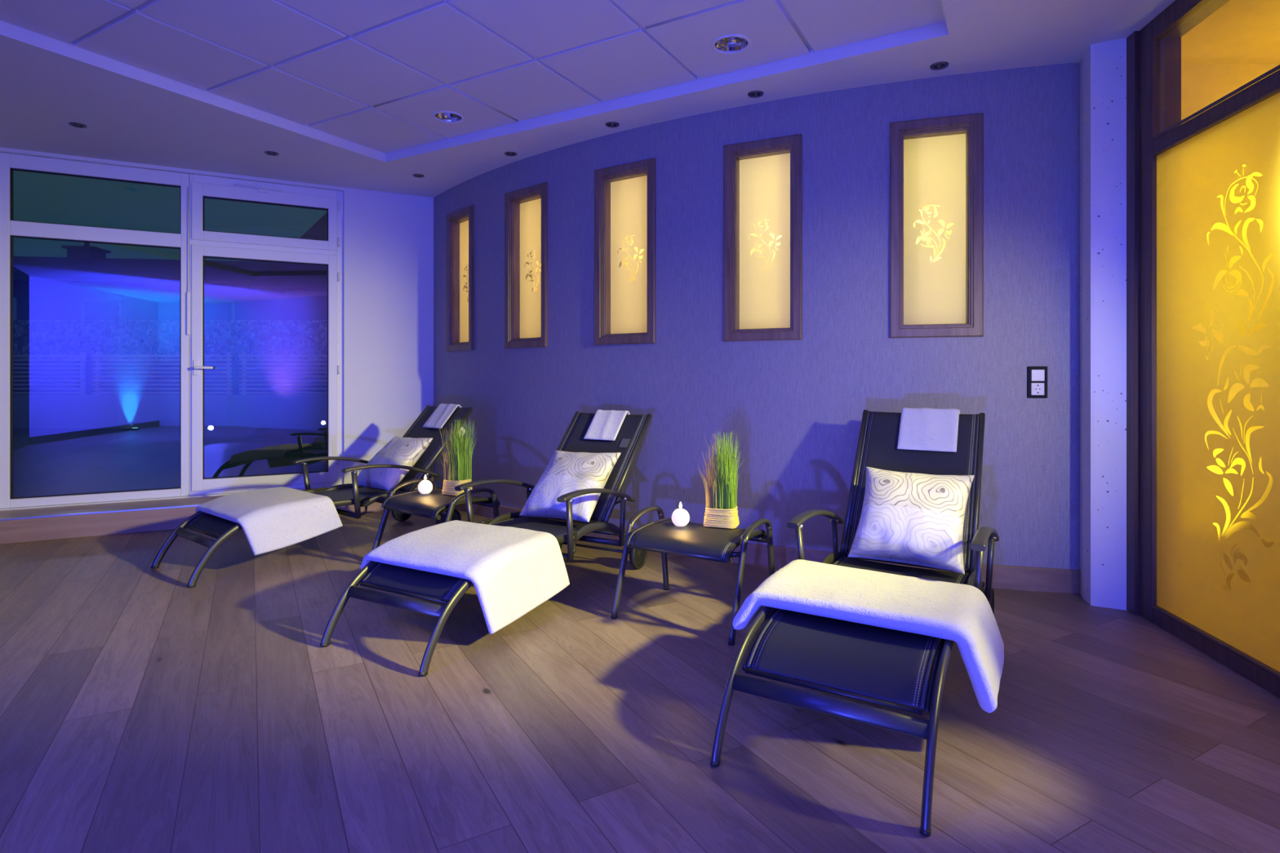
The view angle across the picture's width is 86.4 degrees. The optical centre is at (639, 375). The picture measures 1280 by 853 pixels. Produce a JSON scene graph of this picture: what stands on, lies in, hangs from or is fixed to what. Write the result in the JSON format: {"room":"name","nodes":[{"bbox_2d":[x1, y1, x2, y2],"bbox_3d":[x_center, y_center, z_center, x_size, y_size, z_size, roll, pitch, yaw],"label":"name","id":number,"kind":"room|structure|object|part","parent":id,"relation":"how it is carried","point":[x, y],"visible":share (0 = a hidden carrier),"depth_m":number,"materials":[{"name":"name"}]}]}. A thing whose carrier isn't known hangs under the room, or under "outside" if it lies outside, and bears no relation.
{"room":"spa","nodes":[
{"label":"spa","id":0,"kind":"room"},
{"bbox_2d":[0,485,418,544],"bbox_3d":[-3.985,1.111,5.357,4.300,0.177,0.420,0,0,-27],"label":"step","id":1,"kind":"structure","parent":0,"point":[31,530],"depth_m":5.14,"materials":[{"name":"brown wood"}]},
{"bbox_2d":[0,146,433,511],"bbox_3d":[-4.066,-0.263,5.699,4.570,2.925,0.260,0,0,-27],"label":"wall","id":2,"kind":"structure","parent":0,"point":[388,237],"depth_m":6.41,"materials":[{"name":"white paint"}]},
{"bbox_2d":[0,152,189,508],"bbox_3d":[-4.363,-0.342,5.483,1.244,2.709,0.080,0,0,-27],"label":"window","id":3,"kind":"structure","parent":2,"relation":"in","point":[10,228],"depth_m":5.37,"materials":[{"name":"white plastic"}]},
{"bbox_2d":[0,488,417,520],"bbox_3d":[-3.891,1.026,5.178,4.300,0.012,0.022,0,0,-27],"label":"trim","id":4,"kind":"structure","parent":2,"relation":"attached to","point":[191,505],"depth_m":5.09,"materials":[{"name":"wood"}]},
{"bbox_2d":[186,173,343,495],"bbox_3d":[-3.265,-0.342,6.000,1.210,2.709,0.171,0,0,-27],"label":"door","id":5,"kind":"structure","parent":2,"relation":"in","point":[202,243],"depth_m":5.94,"materials":[{"name":"white plastic"}]},
{"bbox_3d":[-3.790,-0.960,5.721,0.020,1.240,0.022,0,0,-27],"label":"opener rod","id":6,"kind":"part","parent":5,"relation":"part of","materials":[{"name":"white plastic"}]},
{"bbox_3d":[-3.674,-0.065,5.735,0.147,0.130,0.076,0,0,-27],"label":"handle","id":7,"kind":"part","parent":5,"relation":"part of","materials":[{"name":"white plastic"}]},
{"bbox_3d":[-3.288,-1.385,6.022,1.125,0.485,0.082,0,0,-27],"label":"fanlight sash","id":8,"kind":"part","parent":5,"relation":"part of","materials":[{"name":"white plastic"}]},
{"bbox_2d":[0,0,1174,197],"bbox_3d":[-0.850,-1.913,0.300,11.700,0.375,14.600,0,0,0],"label":"ceiling","id":9,"kind":"structure","parent":0,"point":[346,93],"depth_m":3.88,"materials":[{"name":"white paint"}]},
{"bbox_2d":[68,122,86,128],"bbox_3d":[-3.869,-1.722,4.693,0.098,0.008,0.098,0,0,0],"label":"recessed light","id":10,"kind":"object","parent":9,"relation":"in","point":[73,124],"visible":1,"depth_m":4.69,"materials":[{"name":"silver metal"}]},
{"bbox_2d":[264,151,279,155],"bbox_3d":[-2.857,-1.722,5.291,0.098,0.008,0.098,0,0,0],"label":"recessed light","id":11,"kind":"object","parent":9,"relation":"in","point":[268,153],"visible":1,"depth_m":5.29,"materials":[{"name":"silver metal"}]},
{"bbox_2d":[412,173,424,177],"bbox_3d":[-1.911,-1.722,5.883,0.098,0.008,0.098,0,0,0],"label":"recessed light","id":12,"kind":"object","parent":9,"relation":"in","point":[419,175],"visible":1,"depth_m":5.88,"materials":[{"name":"silver metal"}]},
{"bbox_3d":[-1.324,-1.808,4.700,0.672,0.025,0.682,0,0,30],"label":"drilled tile panel","id":13,"kind":"part","parent":9,"relation":"part of","materials":[{"name":"white tile"}]},
{"bbox_2d":[431,111,464,123],"bbox_3d":[-1.330,-1.841,4.735,0.220,0.108,0.220,0,0,30],"label":"recessed light","id":14,"kind":"object","parent":9,"relation":"in","point":[448,117],"visible":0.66,"depth_m":4.77,"materials":[{"name":"white plastic"}]},
{"bbox_2d":[504,151,517,155],"bbox_3d":[-1.005,-1.722,5.304,0.098,0.008,0.098,0,0,0],"label":"recessed light","id":15,"kind":"object","parent":9,"relation":"in","point":[508,153],"visible":1,"depth_m":5.29,"materials":[{"name":"silver metal"}]},
{"bbox_2d":[604,121,619,127],"bbox_3d":[-0.190,-1.722,4.683,0.098,0.008,0.098,0,0,0],"label":"recessed light","id":16,"kind":"object","parent":9,"relation":"in","point":[610,124],"visible":1,"depth_m":4.68,"materials":[{"name":"silver metal"}]},
{"bbox_3d":[0.488,-1.808,3.668,0.672,0.025,0.682,0,0,30],"label":"drilled tile panel","id":17,"kind":"part","parent":9,"relation":"part of","materials":[{"name":"white tile"}]},
{"bbox_2d":[711,34,751,54],"bbox_3d":[0.495,-1.841,3.696,0.220,0.108,0.220,0,0,30],"label":"recessed light","id":18,"kind":"object","parent":9,"relation":"in","point":[728,44],"visible":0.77,"depth_m":3.72,"materials":[{"name":"silver plastic"}]},
{"bbox_2d":[747,90,763,97],"bbox_3d":[0.708,-1.722,4.176,0.098,0.008,0.098,0,0,0],"label":"recessed light","id":19,"kind":"object","parent":9,"relation":"in","point":[753,94],"visible":1,"depth_m":4.17,"materials":[{"name":"silver metal"}]},
{"bbox_2d":[929,61,948,70],"bbox_3d":[1.665,-1.722,3.794,0.098,0.008,0.098,0,0,0],"label":"recessed light","id":20,"kind":"object","parent":9,"relation":"in","point":[941,64],"visible":1,"depth_m":3.79,"materials":[{"name":"silver metal"}]},
{"bbox_2d":[0,507,1279,852],"bbox_3d":[-0.850,1.200,0.300,11.700,0.001,14.600,0,0,0],"label":"floor","id":21,"kind":"structure","parent":0,"point":[143,710],"depth_m":2.29,"materials":[{"name":"brown wood"}]},
{"bbox_2d":[151,404,472,587],"bbox_3d":[-2.173,0.728,4.814,0.751,0.958,1.994,0,0,38],"label":"sun lounger","id":22,"kind":"object","parent":21,"relation":"on","point":[349,494],"visible":0.54,"depth_m":4.89,"materials":[{"name":"metal"}]},
{"bbox_3d":[-2.702,1.014,4.635,0.025,0.372,1.049,0,0,38],"label":"leg rail","id":23,"kind":"part","parent":22,"relation":"part of","materials":[{"name":"metal"}]},
{"bbox_2d":[195,486,342,555],"bbox_3d":[-2.443,0.931,4.475,0.778,0.288,0.634,0,0,38],"label":"bath towel","id":24,"kind":"object","parent":22,"relation":"on","point":[270,519],"visible":0.98,"depth_m":4.27,"materials":[{"name":"white fabric"}]},
{"bbox_3d":[-2.229,1.014,4.259,0.025,0.372,1.049,0,0,38],"label":"leg rail","id":25,"kind":"part","parent":22,"relation":"part of","materials":[{"name":"metal"}]},
{"bbox_3d":[-2.299,0.912,4.656,0.574,0.122,1.225,0,0,38],"label":"seat frame","id":26,"kind":"part","parent":22,"relation":"part of","materials":[{"name":"black plastic"}]},
{"bbox_3d":[-2.448,0.804,5.020,0.079,0.324,0.029,0,0,-30],"label":"arm post","id":27,"kind":"part","parent":22,"relation":"part of","materials":[{"name":"metal"}]},
{"bbox_3d":[-2.285,0.684,5.238,0.049,0.150,0.735,0,0,38],"label":"armrest","id":28,"kind":"part","parent":22,"relation":"part of","materials":[{"name":"metal"}]},
{"bbox_3d":[-2.142,0.975,5.333,0.024,0.295,0.694,0,0,38],"label":"rail","id":29,"kind":"part","parent":22,"relation":"part of","materials":[{"name":"metal"}]},
{"bbox_3d":[-1.911,0.804,4.593,0.029,0.324,0.079,0,0,17],"label":"arm post","id":30,"kind":"part","parent":22,"relation":"part of","materials":[{"name":"metal"}]},
{"bbox_3d":[-1.736,0.684,4.801,0.049,0.150,0.735,0,0,38],"label":"armrest","id":31,"kind":"part","parent":22,"relation":"part of","materials":[{"name":"metal"}]},
{"bbox_2d":[357,435,432,490],"bbox_3d":[-1.872,0.658,5.161,0.492,0.366,0.394,0,0,39],"label":"pillow","id":32,"kind":"object","parent":22,"relation":"on","point":[400,451],"visible":0.92,"depth_m":5.06,"materials":[{"name":"white fabric"}]},
{"bbox_3d":[-1.675,0.975,4.962,0.024,0.295,0.694,0,0,38],"label":"rail","id":33,"kind":"part","parent":22,"relation":"part of","materials":[{"name":"metal"}]},
{"bbox_3d":[-1.742,0.574,5.356,0.593,0.649,0.608,0,0,38],"label":"frame","id":34,"kind":"part","parent":22,"relation":"part of","materials":[{"name":"metal"}]},
{"bbox_2d":[422,403,461,428],"bbox_3d":[-1.602,0.326,5.522,0.258,0.187,0.212,0,0,38],"label":"hand towel","id":35,"kind":"object","parent":22,"relation":"on","point":[442,412],"visible":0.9,"depth_m":5.50,"materials":[{"name":"white fabric"}]},
{"bbox_2d":[371,478,500,551],"bbox_3d":[-1.306,0.953,4.389,0.659,0.495,0.580,0,0,37],"label":"side table","id":36,"kind":"object","parent":21,"relation":"on","point":[432,504],"visible":0.8,"depth_m":4.34,"materials":[{"name":"metal"}]},
{"bbox_3d":[-1.673,0.978,4.423,0.027,0.445,0.194,0,0,37],"label":"leg","id":37,"kind":"part","parent":36,"relation":"part of","materials":[{"name":"metal"}]},
{"bbox_3d":[-1.532,0.746,4.609,0.033,0.081,0.346,0,0,37],"label":"handle","id":38,"kind":"part","parent":36,"relation":"part of","materials":[{"name":"metal"}]},
{"bbox_2d":[417,475,432,493],"bbox_3d":[-1.420,0.718,4.509,0.094,0.124,0.094,0,0,0],"label":"candle","id":39,"kind":"object","parent":36,"relation":"on","point":[425,486],"visible":1,"depth_m":4.48,"materials":[{"name":"white wax"}]},
{"bbox_3d":[-1.417,0.975,4.762,0.027,0.443,0.103,0,0,37],"label":"leg","id":40,"kind":"part","parent":36,"relation":"part of","materials":[{"name":"metal"}]},
{"bbox_3d":[-1.286,0.813,4.415,0.562,0.076,0.513,0,0,37],"label":"sling rail","id":41,"kind":"part","parent":36,"relation":"part of","materials":[{"name":"black plastic"}]},
{"bbox_3d":[-1.173,0.978,4.046,0.027,0.445,0.194,0,0,37],"label":"leg","id":42,"kind":"part","parent":36,"relation":"part of","materials":[{"name":"metal"}]},
{"bbox_2d":[438,417,476,496],"bbox_3d":[-1.199,0.532,4.491,0.220,0.502,0.246,0,0,26],"label":"potted plant","id":43,"kind":"object","parent":36,"relation":"on","point":[458,465],"visible":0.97,"depth_m":4.46,"materials":[{"name":"plant"}]},
{"bbox_3d":[-1.204,0.732,4.497,0.177,0.102,0.153,0,0,30],"label":"rope pot","id":44,"kind":"part","parent":43,"relation":"part of","materials":[{"name":"fabric"}]},
{"bbox_3d":[-1.032,0.746,4.233,0.033,0.081,0.346,0,0,37],"label":"handle","id":45,"kind":"part","parent":36,"relation":"part of","materials":[{"name":"metal"}]},
{"bbox_3d":[-0.917,0.975,4.385,0.027,0.443,0.103,0,0,37],"label":"leg","id":46,"kind":"part","parent":36,"relation":"part of","materials":[{"name":"metal"}]},
{"bbox_2d":[320,411,652,676],"bbox_3d":[-0.660,0.728,3.725,0.751,0.958,1.994,0,0,29],"label":"sun lounger","id":47,"kind":"object","parent":21,"relation":"on","point":[421,584],"visible":0.66,"depth_m":3.81,"materials":[{"name":"metal"}]},
{"bbox_3d":[-1.151,1.014,3.461,0.025,0.372,1.049,0,0,29],"label":"leg rail","id":48,"kind":"part","parent":47,"relation":"part of","materials":[{"name":"metal"}]},
{"bbox_2d":[360,520,569,634],"bbox_3d":[-0.853,0.961,3.380,0.763,0.349,0.693,0,0,29],"label":"bath towel","id":49,"kind":"object","parent":47,"relation":"on","point":[512,571],"visible":0.99,"depth_m":3.19,"materials":[{"name":"white fabric"}]},
{"bbox_3d":[-0.965,0.804,3.883,0.079,0.324,0.029,0,0,-39],"label":"arm post","id":50,"kind":"part","parent":47,"relation":"part of","materials":[{"name":"metal"}]},
{"bbox_3d":[-0.758,0.912,3.548,0.574,0.122,1.225,0,0,29],"label":"seat frame","id":51,"kind":"part","parent":47,"relation":"part of","materials":[{"name":"black plastic"}]},
{"bbox_3d":[-0.623,1.014,3.168,0.025,0.372,1.049,0,0,29],"label":"leg rail","id":52,"kind":"part","parent":47,"relation":"part of","materials":[{"name":"metal"}]},
{"bbox_3d":[-0.840,0.684,4.124,0.049,0.150,0.735,0,0,29],"label":"armrest","id":53,"kind":"part","parent":47,"relation":"part of","materials":[{"name":"metal"}]},
{"bbox_3d":[-0.714,0.975,4.242,0.024,0.295,0.694,0,0,29],"label":"rail","id":54,"kind":"part","parent":47,"relation":"part of","materials":[{"name":"metal"}]},
{"bbox_3d":[-0.703,0.863,4.355,0.041,0.283,0.036,0,0,29],"label":"arm post","id":55,"kind":"part","parent":47,"relation":"part of","materials":[{"name":"metal"}]},
{"bbox_3d":[-0.365,0.804,3.550,0.029,0.324,0.079,0,0,7],"label":"arm post","id":56,"kind":"part","parent":47,"relation":"part of","materials":[{"name":"metal"}]},
{"bbox_2d":[519,450,621,522],"bbox_3d":[-0.418,0.658,4.116,0.503,0.369,0.399,0,0,29],"label":"pillow","id":57,"kind":"object","parent":47,"relation":"on","point":[566,472],"visible":0.93,"depth_m":4.03,"materials":[{"name":"white fabric"}]},
{"bbox_3d":[-0.324,0.574,4.331,0.593,0.649,0.608,0,0,29],"label":"frame","id":58,"kind":"part","parent":47,"relation":"part of","materials":[{"name":"metal"}]},
{"bbox_3d":[-0.226,0.684,3.784,0.049,0.150,0.735,0,0,29],"label":"armrest","id":59,"kind":"part","parent":47,"relation":"part of","materials":[{"name":"metal"}]},
{"bbox_3d":[-0.193,0.975,3.953,0.024,0.295,0.694,0,0,29],"label":"rail","id":60,"kind":"part","parent":47,"relation":"part of","materials":[{"name":"metal"}]},
{"bbox_2d":[583,409,630,440],"bbox_3d":[-0.218,0.326,4.521,0.242,0.186,0.207,0,0,29],"label":"hand towel","id":61,"kind":"object","parent":47,"relation":"on","point":[605,424],"visible":0.98,"depth_m":4.50,"materials":[{"name":"white fabric"}]},
{"bbox_3d":[-0.103,0.863,4.022,0.041,0.283,0.036,0,0,29],"label":"arm post","id":62,"kind":"part","parent":47,"relation":"part of","materials":[{"name":"metal"}]},
{"bbox_2d":[610,506,774,645],"bbox_3d":[0.280,0.953,3.434,0.659,0.495,0.580,0,0,31],"label":"side table","id":63,"kind":"object","parent":21,"relation":"on","point":[695,540],"visible":0.93,"depth_m":3.35,"materials":[{"name":"metal"}]},
{"bbox_3d":[-0.088,0.978,3.431,0.027,0.445,0.194,0,0,31],"label":"leg","id":64,"kind":"part","parent":63,"relation":"part of","materials":[{"name":"metal"}]},
{"bbox_3d":[0.033,0.746,3.631,0.033,0.081,0.346,0,0,31],"label":"handle","id":65,"kind":"part","parent":63,"relation":"part of","materials":[{"name":"metal"}]},
{"bbox_3d":[0.132,0.975,3.794,0.027,0.443,0.103,0,0,31],"label":"leg","id":66,"kind":"part","parent":63,"relation":"part of","materials":[{"name":"metal"}]},
{"bbox_2d":[671,502,689,526],"bbox_3d":[0.211,0.720,3.550,0.094,0.124,0.094,0,0,0],"label":"candle","id":67,"kind":"object","parent":63,"relation":"on","point":[680,517],"visible":1,"depth_m":3.52,"materials":[{"name":"white wax"}]},
{"bbox_3d":[0.297,0.813,3.463,0.562,0.076,0.513,0,0,31],"label":"sling rail","id":68,"kind":"part","parent":63,"relation":"part of","materials":[{"name":"black plastic"}]},
{"bbox_2d":[698,431,746,528],"bbox_3d":[0.434,0.535,3.555,0.242,0.499,0.257,0,0,12],"label":"potted plant","id":69,"kind":"object","parent":63,"relation":"on","point":[721,508],"visible":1,"depth_m":3.52,"materials":[{"name":"plant"}]},
{"bbox_3d":[0.425,0.733,3.561,0.175,0.102,0.152,0,0,20],"label":"rope pot","id":70,"kind":"part","parent":69,"relation":"part of","materials":[{"name":"fabric"}]},
{"bbox_3d":[0.447,0.978,3.107,0.027,0.445,0.194,0,0,31],"label":"leg","id":71,"kind":"part","parent":63,"relation":"part of","materials":[{"name":"metal"}]},
{"bbox_3d":[0.568,0.746,3.307,0.033,0.081,0.346,0,0,31],"label":"handle","id":72,"kind":"part","parent":63,"relation":"part of","materials":[{"name":"metal"}]},
{"bbox_3d":[0.667,0.975,3.470,0.027,0.443,0.103,0,0,31],"label":"leg","id":73,"kind":"part","parent":63,"relation":"part of","materials":[{"name":"metal"}]},
{"bbox_2d":[710,409,999,836],"bbox_3d":[0.976,0.697,2.743,0.751,1.021,1.916,0,0,31],"label":"sun lounger","id":74,"kind":"object","parent":21,"relation":"on","point":[860,662],"visible":0.68,"depth_m":2.24,"materials":[{"name":"fabric"}]},
{"bbox_3d":[0.494,1.014,2.532,0.025,0.372,1.049,0,0,31],"label":"leg rail","id":75,"kind":"part","parent":74,"relation":"part of","materials":[{"name":"metal"}]},
{"bbox_3d":[0.697,0.804,2.945,0.079,0.324,0.029,0,0,-37],"label":"arm post","id":76,"kind":"part","parent":74,"relation":"part of","materials":[{"name":"metal"}]},
{"bbox_3d":[0.832,0.684,3.182,0.049,0.150,0.735,0,0,31],"label":"armrest","id":77,"kind":"part","parent":74,"relation":"part of","materials":[{"name":"metal"}]},
{"bbox_3d":[0.962,0.975,3.294,0.024,0.295,0.694,0,0,31],"label":"rail","id":78,"kind":"part","parent":74,"relation":"part of","materials":[{"name":"metal"}]},
{"bbox_3d":[0.978,0.863,3.406,0.041,0.283,0.036,0,0,31],"label":"arm post","id":79,"kind":"part","parent":74,"relation":"part of","materials":[{"name":"metal"}]},
{"bbox_3d":[0.891,0.912,2.603,0.574,0.122,1.225,0,0,31],"label":"seat frame","id":80,"kind":"part","parent":74,"relation":"part of","materials":[{"name":"black plastic"}]},
{"bbox_2d":[732,559,1004,713],"bbox_3d":[0.843,0.910,2.494,0.845,0.284,0.577,0,0,31],"label":"bath towel","id":81,"kind":"object","parent":74,"relation":"on","point":[962,614],"visible":0.99,"depth_m":2.36,"materials":[{"name":"white fabric"}]},
{"bbox_2d":[848,466,974,574],"bbox_3d":[1.243,0.648,3.129,0.496,0.386,0.355,0,0,31],"label":"pillow","id":82,"kind":"object","parent":74,"relation":"on","point":[913,518],"visible":1,"depth_m":3.06,"materials":[{"name":"white fabric"}]},
{"bbox_3d":[1.336,0.542,3.335,0.593,0.712,0.530,0,0,31],"label":"frame","id":83,"kind":"part","parent":74,"relation":"part of","materials":[{"name":"metal"}]},
{"bbox_2d":[897,407,959,452],"bbox_3d":[1.470,0.271,3.472,0.279,0.207,0.188,0,0,31],"label":"hand towel","id":84,"kind":"object","parent":74,"relation":"on","point":[934,429],"visible":1,"depth_m":3.45,"materials":[{"name":"white fabric"}]},
{"bbox_3d":[1.010,1.014,2.218,0.025,0.372,1.049,0,0,31],"label":"leg rail","id":85,"kind":"part","parent":74,"relation":"part of","materials":[{"name":"metal"}]},
{"bbox_3d":[1.472,0.975,2.985,0.024,0.295,0.694,0,0,31],"label":"rail","id":86,"kind":"part","parent":74,"relation":"part of","materials":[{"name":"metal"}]},
{"bbox_3d":[1.284,0.804,2.589,0.029,0.324,0.079,0,0,9],"label":"arm post","id":87,"kind":"part","parent":74,"relation":"part of","materials":[{"name":"metal"}]},
{"bbox_3d":[1.432,0.684,2.817,0.049,0.150,0.735,0,0,31],"label":"armrest","id":88,"kind":"part","parent":74,"relation":"part of","materials":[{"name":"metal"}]},
{"bbox_3d":[1.564,0.863,3.050,0.041,0.283,0.036,0,0,31],"label":"arm post","id":89,"kind":"part","parent":74,"relation":"part of","materials":[{"name":"metal"}]},
{"bbox_2d":[533,204,953,292],"bbox_3d":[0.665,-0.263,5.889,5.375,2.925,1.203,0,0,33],"label":"floral decoration","id":90,"kind":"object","parent":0,"point":[941,221],"depth_m":5.82,"materials":[{"name":"beige paint"}]},
{"bbox_2d":[433,62,1079,569],"bbox_3d":[0.140,-0.263,5.078,5.526,2.925,0.730,0,0,33],"label":"wall","id":91,"kind":"structure","parent":0,"point":[796,407],"depth_m":4.19,"materials":[{"name":"paint"}]},
{"bbox_2d":[446,204,474,351],"bbox_3d":[-1.538,-0.852,6.190,0.240,1.264,0.504,0,0,-41],"label":"window","id":92,"kind":"structure","parent":91,"relation":"in","point":[460,223],"depth_m":6.26,"materials":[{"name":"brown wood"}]},
{"bbox_3d":[-1.554,-0.852,6.177,0.001,1.116,0.356,0,0,-41],"label":"pane","id":93,"kind":"part","parent":92,"relation":"part of","materials":[{"name":"beige glass"}]},
{"bbox_2d":[504,182,547,348],"bbox_3d":[-0.838,-0.852,5.485,0.508,1.264,0.240,0,0,41],"label":"window","id":94,"kind":"structure","parent":91,"relation":"in","point":[526,209],"depth_m":5.52,"materials":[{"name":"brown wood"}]},
{"bbox_3d":[-0.852,-0.852,5.469,0.360,1.116,0.001,0,0,41],"label":"pane","id":95,"kind":"part","parent":94,"relation":"part of","materials":[{"name":"beige glass"}]},
{"bbox_2d":[594,157,656,345],"bbox_3d":[-0.053,-0.852,4.887,0.515,1.264,0.240,0,0,33],"label":"window","id":96,"kind":"structure","parent":91,"relation":"in","point":[625,194],"depth_m":4.88,"materials":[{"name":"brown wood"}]},
{"bbox_3d":[-0.065,-0.852,4.870,0.367,1.116,0.001,0,0,33],"label":"pane","id":97,"kind":"part","parent":96,"relation":"part of","materials":[{"name":"beige glass"}]},
{"bbox_2d":[436,487,1080,594],"bbox_3d":[-0.014,1.135,5.065,5.586,0.130,0.570,0,0,34],"label":"baseboard","id":98,"kind":"structure","parent":91,"relation":"attached to","point":[1004,577],"depth_m":3.84,"materials":[{"name":"brown wood"}]},
{"bbox_2d":[723,133,802,341],"bbox_3d":[0.814,-0.852,4.398,0.502,1.264,0.240,0,0,25],"label":"window","id":99,"kind":"structure","parent":91,"relation":"in","point":[762,179],"depth_m":4.37,"materials":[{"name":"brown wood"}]},
{"bbox_3d":[0.805,-0.852,4.380,0.354,1.116,0.001,0,0,25],"label":"pane","id":100,"kind":"part","parent":99,"relation":"part of","materials":[{"name":"beige glass"}]},
{"bbox_2d":[889,112,983,337],"bbox_3d":[1.738,-0.852,4.035,0.497,1.264,0.240,0,0,17],"label":"window","id":101,"kind":"structure","parent":91,"relation":"in","point":[934,161],"depth_m":3.99,"materials":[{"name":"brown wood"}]},
{"bbox_3d":[1.731,-0.852,4.016,0.349,1.116,0.001,0,0,17],"label":"pane","id":102,"kind":"part","parent":101,"relation":"part of","materials":[{"name":"beige glass"}]},
{"bbox_2d":[1026,366,1047,398],"bbox_3d":[2.211,0.038,3.793,0.100,0.176,0.021,0,0,13],"label":"wall switch","id":103,"kind":"object","parent":91,"relation":"attached to","point":[1037,376],"visible":1,"depth_m":3.79,"materials":[{"name":"white plastic"}]},
{"bbox_2d":[1031,382,1044,395],"bbox_3d":[2.210,0.076,3.790,0.066,0.068,0.008,0,0,13],"label":"socket","id":104,"kind":"object","parent":103,"relation":"attached to","point":[1037,388],"depth_m":3.79,"materials":[{"name":"white plastic"}]},
{"bbox_2d":[1080,37,1126,610],"bbox_3d":[2.506,-0.263,3.690,0.210,2.925,0.389,0,0,28],"label":"concrete column","id":105,"kind":"structure","parent":0,"point":[1103,65],"depth_m":3.53,"materials":[{"name":"white paint"}]},
{"bbox_2d":[1126,0,1279,697],"bbox_3d":[2.483,-0.263,2.883,0.162,2.925,1.197,0,0,8],"label":"glass door","id":106,"kind":"structure","parent":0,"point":[1176,171],"depth_m":3.02,"materials":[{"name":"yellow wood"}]},
{"bbox_3d":[2.433,0.025,2.851,0.001,2.210,0.890,0,0,8],"label":"pane","id":107,"kind":"part","parent":106,"relation":"part of","materials":[{"name":"yellow glass"}]},
{"bbox_2d":[1181,64,1279,590],"bbox_3d":[3.460,-0.263,3.810,1.880,2.925,0.100,0,0,0],"label":"wall","id":108,"kind":"structure","parent":0,"point":[1202,85],"depth_m":3.76,"materials":[{"name":"paint"}]},
{"bbox_2d":[1181,0,1279,64],"bbox_3d":[3.300,-1.715,2.030,2.200,0.001,3.460,0,0,0],"label":"ceiling","id":109,"kind":"structure","parent":0,"point":[1240,32],"depth_m":3.45,"materials":[{"name":"paint"}]},
{"label":"outside","id":110,"kind":"structure","parent":0,"visible":0},
{"bbox_2d":[13,428,327,497],"bbox_3d":[-13.932,1.270,16.575,30.266,0.260,27.589,0,0,-20],"label":"terrace","id":111,"kind":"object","parent":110,"point":[47,461],"visible":0.08,"depth_m":9.65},
{"bbox_2d":[13,242,284,319],"bbox_3d":[-17.016,-2.275,29.884,27.000,6.950,8.000,0,0,-8],"label":"house","id":112,"kind":"structure","parent":111,"relation":"on","point":[85,284],"depth_m":26.23,"materials":[{"name":"paint"}]},
{"bbox_3d":[-20.382,-2.200,25.810,1.160,1.160,0.030,0,0,-8],"label":"pane","id":113,"kind":"part","parent":112,"relation":"part of","materials":[{"name":"glass"}]},
{"bbox_3d":[-16.421,-2.200,26.367,1.160,1.160,0.030,0,0,-8],"label":"pane","id":114,"kind":"part","parent":112,"relation":"part of","materials":[{"name":"glass"}]},
{"bbox_2d":[13,320,327,394],"bbox_3d":[-13.000,-0.075,16.900,18.000,2.550,0.600,0,0,0],"label":"wall","id":115,"kind":"structure","parent":111,"relation":"on","point":[31,337],"depth_m":16.60,"materials":[{"name":"stone"}]},
{"bbox_2d":[13,394,327,428],"bbox_3d":[-8.500,0.810,14.775,18.000,0.780,0.350,0,0,0],"label":"wall","id":116,"kind":"structure","parent":111,"relation":"on","point":[30,411],"depth_m":14.60,"materials":[{"name":"paint"}]},
{"bbox_2d":[13,351,85,395],"bbox_3d":[-13.250,-0.040,14.665,2.700,0.920,0.090,0,0,0],"label":"fence","id":117,"kind":"object","parent":116,"relation":"on","point":[82,354],"visible":1,"depth_m":14.62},
{"bbox_3d":[-11.985,-0.040,14.678,0.070,0.920,0.065,0,0,0],"label":"post","id":118,"kind":"part","parent":117,"relation":"part of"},
{"bbox_2d":[92,351,232,395],"bbox_3d":[-10.250,-0.040,14.665,3.000,0.920,0.090,0,0,0],"label":"fence","id":119,"kind":"object","parent":116,"relation":"on","point":[98,364],"visible":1,"depth_m":14.62,"materials":[{"name":"blue"}]},
{"bbox_3d":[-11.665,-0.040,14.678,0.070,0.920,0.065,0,0,0],"label":"post","id":120,"kind":"part","parent":119,"relation":"part of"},
{"bbox_3d":[-8.835,-0.040,14.678,0.070,0.920,0.065,0,0,0],"label":"post","id":121,"kind":"part","parent":119,"relation":"part of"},
{"bbox_2d":[239,351,327,395],"bbox_3d":[-7.150,-0.040,14.665,2.900,0.920,0.090,0,0,0],"label":"fence","id":122,"kind":"object","parent":116,"relation":"on","point":[243,364],"visible":0.53,"depth_m":14.62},
{"bbox_3d":[-8.515,-0.040,14.678,0.070,0.920,0.065,0,0,0],"label":"post","id":123,"kind":"part","parent":122,"relation":"part of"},
{"bbox_2d":[245,212,327,319],"bbox_3d":[-5.716,-2.800,21.213,9.900,8.000,5.700,0,0,6],"label":"house","id":124,"kind":"structure","parent":111,"relation":"on","point":[304,287],"depth_m":18.82,"materials":[{"name":"paint"}]}
]}

